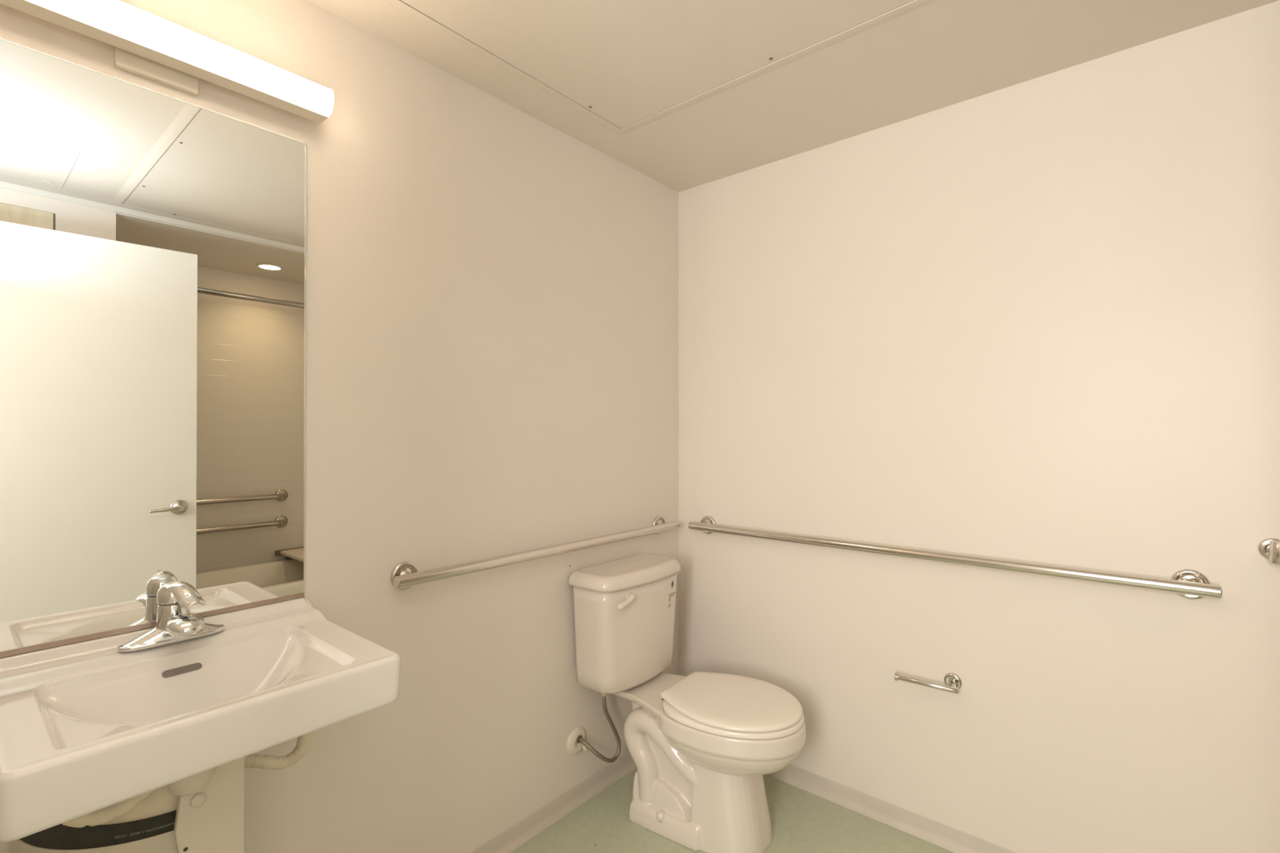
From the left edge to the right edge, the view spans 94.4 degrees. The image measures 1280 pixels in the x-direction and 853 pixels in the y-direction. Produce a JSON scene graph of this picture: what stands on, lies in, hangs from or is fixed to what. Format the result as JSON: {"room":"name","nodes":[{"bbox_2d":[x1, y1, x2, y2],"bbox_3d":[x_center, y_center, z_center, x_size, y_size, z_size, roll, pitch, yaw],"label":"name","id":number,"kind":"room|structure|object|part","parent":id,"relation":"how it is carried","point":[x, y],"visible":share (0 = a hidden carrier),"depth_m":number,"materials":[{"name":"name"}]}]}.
{"room":"accessible bathroom","nodes":[
{"label":"accessible bathroom","id":0,"kind":"room"},
{"bbox_2d":[0,0,679,852],"bbox_3d":[-1.222,0.151,1.012,0.120,2.360,4.420,0,0,40],"label":"wall","id":1,"kind":"structure","parent":0,"point":[492,292],"depth_m":1.72,"materials":[{"name":"paint"}]},
{"bbox_2d":[10,756,244,852],"bbox_3d":[-0.919,0.821,1.068,0.264,0.460,0.283,0,0,40],"label":"undersink shroud","id":2,"kind":"object","parent":1,"relation":"attached to","point":[211,820],"visible":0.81,"depth_m":1.03,"materials":[{"name":"white plastic"}]},
{"bbox_3d":[-0.841,0.821,1.119,0.202,0.460,0.103,0,0,40],"label":"panel","id":3,"kind":"part","parent":2,"relation":"part of","materials":[{"name":"white plastic"}]},
{"bbox_2d":[0,37,306,657],"bbox_3d":[-1.044,-0.138,1.126,0.008,1.084,0.761,0,0,40],"label":"wall mirror","id":4,"kind":"object","parent":1,"relation":"attached to","point":[153,243],"visible":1,"depth_m":1.18,"materials":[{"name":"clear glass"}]},
{"bbox_2d":[0,0,333,123],"bbox_3d":[-0.945,-0.759,1.175,0.103,0.115,0.608,0,0,40],"label":"vanity light","id":5,"kind":"object","parent":1,"relation":"attached to","point":[147,45],"visible":1,"depth_m":1.18,"materials":[{"name":"plastic"}]},
{"bbox_2d":[0,597,400,842],"bbox_3d":[-0.795,0.496,1.078,0.446,0.184,0.534,0,0,40],"label":"sink","id":6,"kind":"object","parent":1,"relation":"attached to","point":[88,726],"visible":0.98,"depth_m":1.02,"materials":[{"name":"white ceramic"}]},
{"bbox_2d":[62,767,215,827],"bbox_3d":[-0.832,0.598,0.976,0.217,0.082,0.070,0,0,-41],"label":"drain pipe","id":7,"kind":"object","parent":6,"relation":"attached to","point":[191,785],"visible":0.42,"depth_m":0.97,"materials":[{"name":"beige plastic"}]},
{"bbox_2d":[116,581,225,652],"bbox_3d":[-0.892,0.366,1.150,0.154,0.118,0.170,0,0,40],"label":"faucet","id":8,"kind":"object","parent":6,"relation":"on","point":[175,623],"visible":1,"depth_m":1.15,"materials":[{"name":"silver metal"}]},
{"bbox_3d":[-0.902,0.328,1.162,0.124,0.041,0.053,0,0,36],"label":"lever handle","id":9,"kind":"part","parent":8,"relation":"part of","materials":[{"name":"silver metal"}]},
{"bbox_3d":[-0.885,0.384,1.144,0.137,0.047,0.055,0,0,40],"label":"spout","id":10,"kind":"part","parent":8,"relation":"part of","materials":[{"name":"silver metal"}]},
{"bbox_2d":[244,732,311,769],"bbox_3d":[-0.820,0.676,1.285,0.142,0.152,0.161,0,0,40],"label":"tube","id":11,"kind":"object","parent":1,"relation":"attached to","point":[255,761],"visible":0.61,"depth_m":1.26,"materials":[{"name":"beige plastic"}]},
{"bbox_2d":[390,515,679,590],"bbox_3d":[-0.254,0.407,2.012,0.074,0.077,1.221,0,0,40],"label":"grab bar","id":12,"kind":"object","parent":1,"relation":"attached to","point":[405,575],"visible":1,"depth_m":1.79,"materials":[{"name":"metal"}]},
{"bbox_2d":[471,752,636,852],"bbox_3d":[-0.558,1.302,1.688,0.018,0.064,2.280,0,0,40],"label":"baseboard","id":13,"kind":"structure","parent":1,"relation":"attached to","point":[518,834],"depth_m":2.02,"materials":[{"name":"plastic"}]},
{"bbox_2d":[511,768,954,852],"bbox_3d":[-0.036,1.350,0.008,3.220,0.050,4.420,0,0,40],"label":"floor","id":14,"kind":"structure","parent":0,"point":[802,821],"depth_m":1.95,"materials":[{"name":"plastic"}]},
{"bbox_2d":[568,553,805,852],"bbox_3d":[0.175,0.919,1.989,0.736,0.834,0.463,0,0,40],"label":"toilet","id":15,"kind":"object","parent":14,"relation":"on","point":[701,745],"visible":1,"depth_m":1.96,"materials":[{"name":"ceramic"}]},
{"bbox_2d":[566,696,621,763],"bbox_3d":[-0.162,1.074,2.105,0.199,0.251,0.073,0,0,-10],"label":"supply hose","id":16,"kind":"object","parent":15,"relation":"attached to","point":[576,742],"visible":1,"depth_m":2.09,"materials":[{"name":"metal"}]},
{"bbox_3d":[-0.220,1.115,2.095,0.014,0.096,0.096,0,0,40],"label":"wall plate","id":17,"kind":"part","parent":16,"relation":"part of","materials":[{"name":"plastic"}]},
{"bbox_3d":[-0.196,1.130,2.092,0.024,0.034,0.016,0,0,11],"label":"valve knob","id":18,"kind":"part","parent":16,"relation":"part of","materials":[{"name":"white plastic"}]},
{"bbox_3d":[-0.033,0.526,2.154,0.210,0.045,0.444,0,0,40],"label":"tank lid","id":19,"kind":"part","parent":15,"relation":"part of","materials":[{"name":"ceramic"}]},
{"bbox_3d":[-0.033,0.731,2.153,0.184,0.364,0.424,0,0,40],"label":"tank","id":20,"kind":"part","parent":15,"relation":"part of","materials":[{"name":"ceramic"}]},
{"bbox_3d":[-0.050,0.584,1.983,0.043,0.040,0.093,0,0,40],"label":"flush lever","id":21,"kind":"part","parent":15,"relation":"part of","materials":[{"name":"ceramic"}]},
{"bbox_3d":[0.304,0.889,1.933,0.444,0.016,0.372,0,0,40],"label":"lid","id":22,"kind":"part","parent":15,"relation":"part of","materials":[{"name":"plastic"}]},
{"bbox_3d":[0.306,0.910,1.928,0.448,0.018,0.384,0,0,40],"label":"seat","id":23,"kind":"part","parent":15,"relation":"part of","materials":[{"name":"plastic"}]},
{"bbox_2d":[307,0,1278,191],"bbox_3d":[-0.036,-1.085,0.022,3.220,0.100,4.420,0,0,40],"label":"ceiling","id":24,"kind":"structure","parent":0,"point":[938,54],"depth_m":1.72,"materials":[{"name":"paint"}]},
{"bbox_2d":[381,0,936,135],"bbox_3d":[0.337,-1.028,1.065,1.935,0.005,1.040,0,0,40],"label":"ceiling panel","id":25,"kind":"object","parent":24,"relation":"attached to","point":[626,66],"visible":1,"depth_m":1.57,"materials":[{"name":"paint"}]},
{"bbox_2d":[678,0,1279,852],"bbox_3d":[1.393,0.154,1.622,3.100,2.360,0.120,0,0,40],"label":"wall","id":26,"kind":"structure","parent":0,"point":[1037,320],"depth_m":1.77,"materials":[{"name":"paint"}]},
{"bbox_2d":[767,764,1015,852],"bbox_3d":[0.963,1.303,1.887,2.090,0.064,0.018,0,0,40],"label":"baseboard","id":27,"kind":"structure","parent":26,"relation":"attached to","point":[951,839],"depth_m":2.00,"materials":[{"name":"plastic"}]},
{"bbox_2d":[894,671,962,694],"bbox_3d":[0.918,0.808,1.886,0.184,0.052,0.082,0,0,40],"label":"toilet paper holder","id":28,"kind":"object","parent":26,"relation":"attached to","point":[953,682],"visible":1,"depth_m":1.86,"materials":[{"name":"metal"}]},
{"bbox_3d":[0.977,0.807,1.845,0.015,0.014,0.061,0,0,21],"label":"post","id":29,"kind":"part","parent":28,"relation":"part of","materials":[{"name":"metal"}]},
{"bbox_2d":[688,515,1222,599],"bbox_3d":[0.827,0.408,1.970,1.582,0.077,0.074,0,0,40],"label":"grab bar","id":30,"kind":"object","parent":26,"relation":"attached to","point":[1188,584],"visible":1,"depth_m":1.73,"materials":[{"name":"metal"}]},
{"bbox_2d":[1257,537,1279,564],"bbox_3d":[1.510,0.296,1.407,0.054,0.054,0.058,0,0,40],"label":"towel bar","id":31,"kind":"object","parent":26,"relation":"attached to","point":[1268,548],"visible":1,"depth_m":1.40,"materials":[{"name":"metal"}]}
]}

